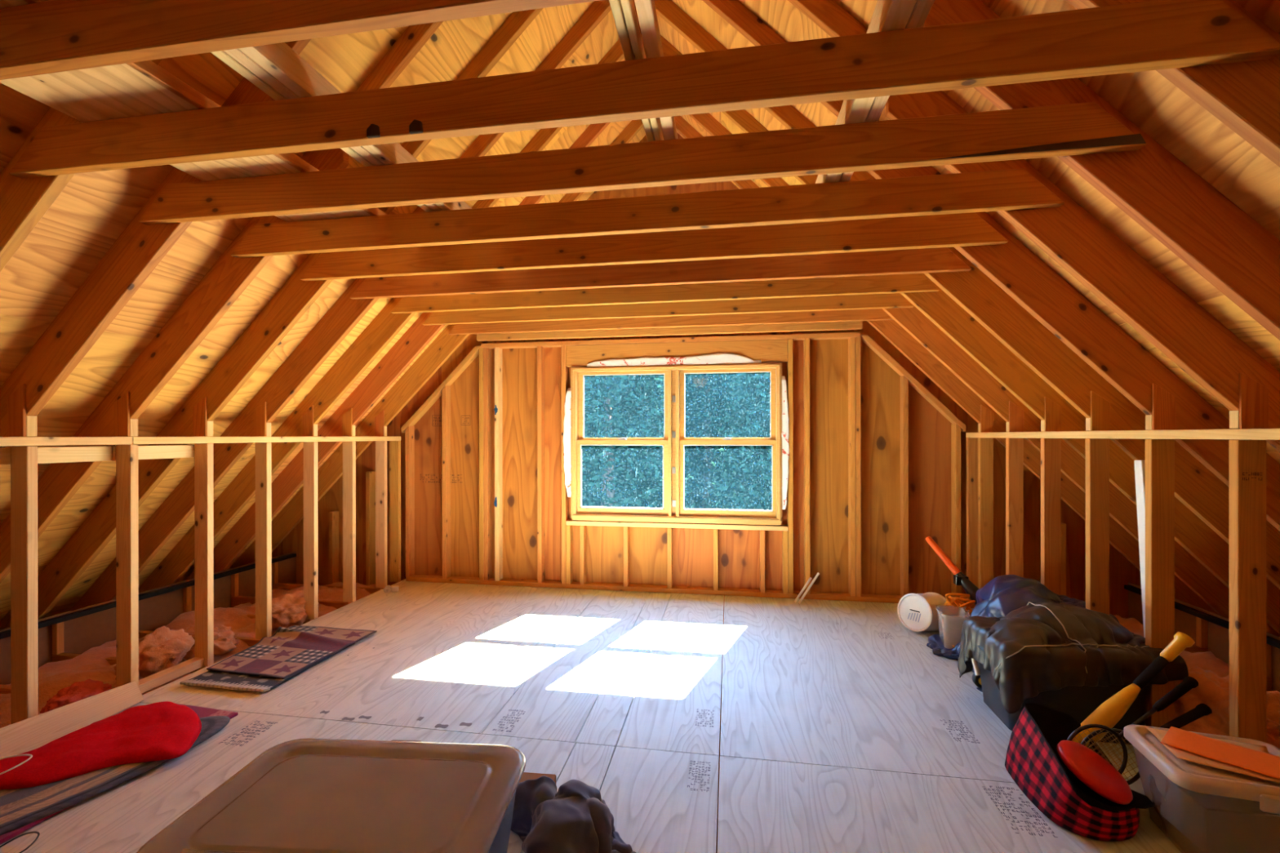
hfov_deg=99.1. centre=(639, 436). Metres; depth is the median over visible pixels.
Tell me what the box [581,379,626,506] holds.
tree
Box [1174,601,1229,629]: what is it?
plate
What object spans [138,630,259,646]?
joist
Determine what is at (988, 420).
rafter
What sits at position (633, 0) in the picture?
trim
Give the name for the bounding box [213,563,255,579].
plate
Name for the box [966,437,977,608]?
stud
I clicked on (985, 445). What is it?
stud
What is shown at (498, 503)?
stud
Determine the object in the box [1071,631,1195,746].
bat
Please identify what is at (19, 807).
braided rug
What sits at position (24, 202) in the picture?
rafter
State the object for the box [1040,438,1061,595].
stud
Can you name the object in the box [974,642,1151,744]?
storage tote
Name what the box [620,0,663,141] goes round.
board
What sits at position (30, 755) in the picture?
wire loop
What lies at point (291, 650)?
throw
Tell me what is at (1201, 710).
racket
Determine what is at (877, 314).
tie
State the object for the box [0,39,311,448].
rafter
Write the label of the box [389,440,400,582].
stud
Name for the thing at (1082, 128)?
tie
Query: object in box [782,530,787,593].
stud
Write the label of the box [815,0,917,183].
board
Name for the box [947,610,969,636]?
bin
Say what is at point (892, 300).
tie
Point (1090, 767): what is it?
disc
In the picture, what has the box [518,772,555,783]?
cardboard box
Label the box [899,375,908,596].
stud
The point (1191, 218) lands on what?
rafter
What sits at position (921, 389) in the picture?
plate
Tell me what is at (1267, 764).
card
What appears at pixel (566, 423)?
wrap
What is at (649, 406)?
tree
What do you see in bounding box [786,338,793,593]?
stud
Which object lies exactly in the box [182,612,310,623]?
joist
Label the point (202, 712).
woven mat
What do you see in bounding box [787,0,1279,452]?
rafter
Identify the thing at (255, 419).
rafter
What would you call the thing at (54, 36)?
tie
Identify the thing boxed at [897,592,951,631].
bucket
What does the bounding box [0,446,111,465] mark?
blocking
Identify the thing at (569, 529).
stud
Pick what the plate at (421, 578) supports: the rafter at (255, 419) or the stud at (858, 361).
the stud at (858, 361)
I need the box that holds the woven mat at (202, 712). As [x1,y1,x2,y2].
[0,702,238,844]
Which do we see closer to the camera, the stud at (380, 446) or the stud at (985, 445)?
the stud at (985, 445)
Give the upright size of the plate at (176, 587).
0.030 m
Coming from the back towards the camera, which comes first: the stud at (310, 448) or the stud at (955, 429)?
the stud at (955, 429)
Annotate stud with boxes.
[10,445,38,724]
[52,622,63,654]
[115,444,138,687]
[182,586,191,612]
[194,443,213,666]
[231,573,238,596]
[255,442,271,639]
[271,561,278,583]
[303,441,318,619]
[328,511,338,584]
[342,441,355,602]
[365,471,375,586]
[375,440,386,588]
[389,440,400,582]
[404,426,414,577]
[441,385,450,578]
[479,347,483,580]
[483,347,491,580]
[493,347,502,580]
[537,346,544,582]
[561,345,568,583]
[565,524,573,583]
[579,525,586,584]
[623,526,629,586]
[666,528,672,588]
[713,528,718,590]
[760,530,764,592]
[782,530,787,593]
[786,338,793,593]
[803,338,809,594]
[848,337,855,596]
[855,337,861,596]
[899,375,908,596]
[951,423,960,600]
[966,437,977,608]
[977,437,993,588]
[1005,438,1023,577]
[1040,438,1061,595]
[1061,523,1066,595]
[1084,438,1109,614]
[1145,439,1174,727]
[1195,616,1208,648]
[1228,440,1266,742]
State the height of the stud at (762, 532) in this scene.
0.504 m
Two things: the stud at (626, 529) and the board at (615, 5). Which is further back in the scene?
the stud at (626, 529)
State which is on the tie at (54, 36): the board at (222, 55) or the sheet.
the board at (222, 55)
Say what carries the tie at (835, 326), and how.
attached to the plate at (843, 335)
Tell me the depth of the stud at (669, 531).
4.58 m
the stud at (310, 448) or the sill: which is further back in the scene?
the sill
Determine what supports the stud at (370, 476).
attached to the wall
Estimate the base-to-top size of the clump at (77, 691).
0.135 m
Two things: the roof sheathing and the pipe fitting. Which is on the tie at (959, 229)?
the roof sheathing
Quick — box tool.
[925,536,979,604]
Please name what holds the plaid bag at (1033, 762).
on the floor
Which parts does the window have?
sash, sash, sash, sash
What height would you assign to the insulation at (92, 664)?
0.170 m
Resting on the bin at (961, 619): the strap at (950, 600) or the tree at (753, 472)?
the strap at (950, 600)
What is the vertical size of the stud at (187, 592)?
0.218 m
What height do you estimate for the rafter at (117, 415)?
4.198 m
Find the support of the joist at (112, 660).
on the floor seam at (723, 622)
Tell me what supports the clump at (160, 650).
on the insulation at (92, 664)
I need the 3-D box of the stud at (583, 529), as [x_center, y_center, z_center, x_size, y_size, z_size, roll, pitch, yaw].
[-0.492,1.024,4.740,0.038,0.504,0.089,0,0,9]
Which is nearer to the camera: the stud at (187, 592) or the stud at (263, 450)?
the stud at (263, 450)
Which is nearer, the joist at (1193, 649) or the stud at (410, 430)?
the joist at (1193, 649)
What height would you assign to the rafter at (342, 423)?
4.198 m
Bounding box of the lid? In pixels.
[146,746,521,852]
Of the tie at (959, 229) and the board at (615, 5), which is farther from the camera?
the tie at (959, 229)
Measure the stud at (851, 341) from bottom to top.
2.060 m
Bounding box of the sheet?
[1146,727,1279,782]
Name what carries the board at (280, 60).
on the tie at (54, 36)
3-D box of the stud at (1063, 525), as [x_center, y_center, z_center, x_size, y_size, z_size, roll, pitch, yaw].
[3.187,1.035,4.141,0.038,0.752,0.089,0,0,9]
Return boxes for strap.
[942,592,975,617]
[971,657,980,675]
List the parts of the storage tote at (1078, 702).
handle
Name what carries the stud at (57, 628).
on the joist at (112, 660)
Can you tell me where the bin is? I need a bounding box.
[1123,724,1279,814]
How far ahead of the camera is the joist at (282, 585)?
4.92 m
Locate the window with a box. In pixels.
[570,362,782,525]
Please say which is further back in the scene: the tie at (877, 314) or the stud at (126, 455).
the tie at (877, 314)
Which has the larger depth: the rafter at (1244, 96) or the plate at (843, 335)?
the plate at (843, 335)
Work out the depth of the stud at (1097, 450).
2.75 m
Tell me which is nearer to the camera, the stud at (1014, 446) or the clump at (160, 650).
the clump at (160, 650)
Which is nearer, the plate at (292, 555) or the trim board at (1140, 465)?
the trim board at (1140, 465)
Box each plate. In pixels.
[0,436,132,446]
[0,629,10,639]
[37,600,115,628]
[132,436,400,444]
[138,579,195,600]
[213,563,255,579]
[271,553,296,563]
[400,346,480,432]
[405,574,964,605]
[480,332,860,349]
[860,334,966,431]
[965,428,1279,439]
[1124,584,1142,595]
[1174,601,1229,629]
[1266,635,1279,648]
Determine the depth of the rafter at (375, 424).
4.72 m
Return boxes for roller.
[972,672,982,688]
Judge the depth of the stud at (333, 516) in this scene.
5.09 m
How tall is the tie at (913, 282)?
0.140 m
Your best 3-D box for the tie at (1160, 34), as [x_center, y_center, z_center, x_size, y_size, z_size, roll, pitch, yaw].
[-0.311,-0.926,1.508,3.533,0.140,0.044,0,0,9]
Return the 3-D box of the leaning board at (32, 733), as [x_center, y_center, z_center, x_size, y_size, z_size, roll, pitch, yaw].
[-2.558,1.220,2.146,0.116,0.182,1.120,0,0,6]
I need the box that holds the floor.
[0,578,1204,852]
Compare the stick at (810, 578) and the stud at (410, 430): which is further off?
the stud at (410, 430)
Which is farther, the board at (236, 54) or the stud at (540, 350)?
the stud at (540, 350)
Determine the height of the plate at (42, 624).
0.030 m
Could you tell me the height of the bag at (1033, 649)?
0.447 m
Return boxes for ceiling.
[0,1,645,621]
[656,0,1279,528]
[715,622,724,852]
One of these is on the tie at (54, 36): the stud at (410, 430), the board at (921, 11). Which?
the board at (921, 11)
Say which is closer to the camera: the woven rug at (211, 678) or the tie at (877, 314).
the woven rug at (211, 678)
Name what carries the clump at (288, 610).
on the insulation at (92, 664)
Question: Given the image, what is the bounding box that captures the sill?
[565,519,787,530]
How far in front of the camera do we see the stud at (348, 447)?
4.33 m
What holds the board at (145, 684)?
on the floor
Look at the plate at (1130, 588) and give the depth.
3.94 m
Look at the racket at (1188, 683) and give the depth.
2.01 m
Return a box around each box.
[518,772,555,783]
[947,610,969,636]
[1160,773,1279,852]
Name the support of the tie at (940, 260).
attached to the rafter at (255, 419)
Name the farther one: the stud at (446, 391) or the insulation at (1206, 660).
the stud at (446, 391)
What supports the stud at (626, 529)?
on the plate at (421, 578)
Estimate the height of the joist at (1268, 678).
0.180 m
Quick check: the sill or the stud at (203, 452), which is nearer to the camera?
the stud at (203, 452)
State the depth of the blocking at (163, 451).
2.97 m
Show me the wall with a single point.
(929, 430)
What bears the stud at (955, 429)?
on the plate at (421, 578)
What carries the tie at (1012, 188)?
attached to the rafter at (117, 415)
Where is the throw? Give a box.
[206,625,377,679]
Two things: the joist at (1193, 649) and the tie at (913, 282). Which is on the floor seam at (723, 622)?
the joist at (1193, 649)
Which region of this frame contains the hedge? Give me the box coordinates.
[585,373,771,507]
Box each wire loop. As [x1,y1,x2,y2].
[0,754,32,774]
[0,831,39,852]
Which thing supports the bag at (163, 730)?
on the braided rug at (19, 807)
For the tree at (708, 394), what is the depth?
14.05 m
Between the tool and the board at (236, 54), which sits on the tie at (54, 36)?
the board at (236, 54)
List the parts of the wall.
window header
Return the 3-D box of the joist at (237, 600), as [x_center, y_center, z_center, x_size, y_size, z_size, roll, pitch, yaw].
[-2.885,1.428,4.484,1.060,0.180,0.038,0,0,9]
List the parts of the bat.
knob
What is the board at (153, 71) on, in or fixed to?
on the roof sheathing
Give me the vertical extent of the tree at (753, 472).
7.277 m
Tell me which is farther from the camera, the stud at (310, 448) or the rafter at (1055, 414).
the stud at (310, 448)
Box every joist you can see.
[0,684,10,693]
[52,653,205,673]
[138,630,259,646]
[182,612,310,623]
[231,595,348,608]
[271,582,379,594]
[1184,645,1208,653]
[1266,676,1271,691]
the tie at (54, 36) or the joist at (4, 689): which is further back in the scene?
the joist at (4, 689)
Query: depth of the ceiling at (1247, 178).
1.92 m
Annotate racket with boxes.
[1066,676,1198,780]
[1080,703,1212,785]
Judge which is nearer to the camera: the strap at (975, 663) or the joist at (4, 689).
the strap at (975, 663)
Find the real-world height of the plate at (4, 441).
0.038 m
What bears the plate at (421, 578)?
on the floor
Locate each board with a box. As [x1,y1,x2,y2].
[0,551,296,684]
[0,680,144,759]
[22,0,386,215]
[138,657,204,693]
[210,50,433,212]
[223,48,442,211]
[238,42,471,210]
[608,0,655,142]
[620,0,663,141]
[634,0,677,140]
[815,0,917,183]
[839,0,934,182]
[1128,582,1279,692]
[1133,460,1145,637]
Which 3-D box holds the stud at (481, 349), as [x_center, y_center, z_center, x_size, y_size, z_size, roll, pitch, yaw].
[-1.403,0.247,4.889,0.038,2.060,0.089,0,0,9]
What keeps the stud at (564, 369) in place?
on the plate at (421, 578)
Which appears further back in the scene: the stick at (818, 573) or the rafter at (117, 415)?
the stick at (818, 573)
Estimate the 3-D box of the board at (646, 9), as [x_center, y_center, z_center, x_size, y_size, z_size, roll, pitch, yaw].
[0.052,-1.027,1.542,0.038,0.050,1.260,0,0,9]
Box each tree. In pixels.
[581,374,697,508]
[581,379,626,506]
[633,373,771,509]
[705,372,771,510]
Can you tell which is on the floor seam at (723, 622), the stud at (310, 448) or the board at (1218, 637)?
the board at (1218, 637)
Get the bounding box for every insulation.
[0,582,382,728]
[1114,614,1229,677]
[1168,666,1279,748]
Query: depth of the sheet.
1.73 m
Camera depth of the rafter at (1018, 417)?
3.55 m
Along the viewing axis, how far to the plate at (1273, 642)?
2.93 m
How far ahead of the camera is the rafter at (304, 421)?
3.92 m
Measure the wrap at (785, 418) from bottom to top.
1.080 m
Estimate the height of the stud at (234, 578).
0.218 m
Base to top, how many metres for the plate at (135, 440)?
0.038 m
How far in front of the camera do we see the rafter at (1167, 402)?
2.40 m
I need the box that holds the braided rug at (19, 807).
[0,715,230,835]
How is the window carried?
attached to the wall
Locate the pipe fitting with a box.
[383,585,399,593]
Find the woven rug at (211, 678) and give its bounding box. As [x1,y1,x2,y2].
[179,643,355,692]
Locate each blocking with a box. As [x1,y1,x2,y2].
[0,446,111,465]
[111,444,194,460]
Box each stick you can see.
[794,577,811,603]
[798,572,819,604]
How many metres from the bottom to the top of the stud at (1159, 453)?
1.298 m
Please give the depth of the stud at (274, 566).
4.95 m
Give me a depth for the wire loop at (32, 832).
1.76 m
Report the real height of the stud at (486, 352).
2.060 m
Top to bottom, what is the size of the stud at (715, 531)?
0.504 m
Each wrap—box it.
[563,387,571,497]
[586,352,760,366]
[781,376,789,509]
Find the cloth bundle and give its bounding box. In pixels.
[511,775,636,852]
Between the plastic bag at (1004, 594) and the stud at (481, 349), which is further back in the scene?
the stud at (481, 349)
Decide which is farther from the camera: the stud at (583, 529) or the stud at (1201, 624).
the stud at (583, 529)
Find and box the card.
[1160,726,1279,778]
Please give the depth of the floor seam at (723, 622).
2.61 m
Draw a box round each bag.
[0,701,201,789]
[926,574,1119,692]
[957,601,1188,713]
[1004,702,1161,841]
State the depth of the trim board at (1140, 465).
2.51 m
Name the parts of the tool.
handle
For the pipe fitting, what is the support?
on the floor
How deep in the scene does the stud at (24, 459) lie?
2.33 m
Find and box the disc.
[1057,740,1133,804]
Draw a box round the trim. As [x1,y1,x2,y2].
[633,0,662,133]
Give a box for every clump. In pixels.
[40,679,112,713]
[113,626,195,679]
[182,624,238,660]
[254,589,319,628]
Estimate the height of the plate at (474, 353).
0.770 m
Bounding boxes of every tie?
[0,0,601,79]
[8,0,1279,178]
[138,102,1146,225]
[230,168,1064,257]
[300,212,1008,280]
[349,247,971,299]
[391,273,939,313]
[422,293,914,325]
[448,308,893,334]
[476,320,862,341]
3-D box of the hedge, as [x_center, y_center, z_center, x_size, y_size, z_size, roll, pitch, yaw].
[2.513,-0.142,18.582,25.320,9.468,1.868,0,0,9]
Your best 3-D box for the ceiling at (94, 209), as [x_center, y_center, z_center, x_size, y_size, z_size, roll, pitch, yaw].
[-2.389,-0.760,1.230,4.012,4.012,7.660,0,0,9]
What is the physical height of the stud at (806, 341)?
2.060 m
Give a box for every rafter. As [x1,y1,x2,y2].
[0,8,542,629]
[0,21,443,583]
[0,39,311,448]
[0,58,162,272]
[69,0,611,611]
[138,39,624,592]
[185,122,610,580]
[229,119,643,568]
[654,0,1279,589]
[660,35,1279,634]
[674,115,1218,614]
[688,112,1279,636]
[702,0,1279,531]
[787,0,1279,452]
[922,0,1279,340]
[1066,0,1279,167]
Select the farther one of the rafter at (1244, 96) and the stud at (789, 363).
the stud at (789, 363)
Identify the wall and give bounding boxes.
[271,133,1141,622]
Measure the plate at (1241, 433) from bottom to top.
0.038 m
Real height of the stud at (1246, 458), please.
1.298 m
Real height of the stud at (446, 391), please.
1.732 m
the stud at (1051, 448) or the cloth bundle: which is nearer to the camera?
the cloth bundle
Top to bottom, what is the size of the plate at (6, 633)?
0.030 m
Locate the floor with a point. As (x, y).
(842, 731)
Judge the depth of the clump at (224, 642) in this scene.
3.34 m
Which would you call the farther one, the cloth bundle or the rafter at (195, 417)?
the rafter at (195, 417)
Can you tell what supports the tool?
on the floor
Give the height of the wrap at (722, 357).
0.097 m

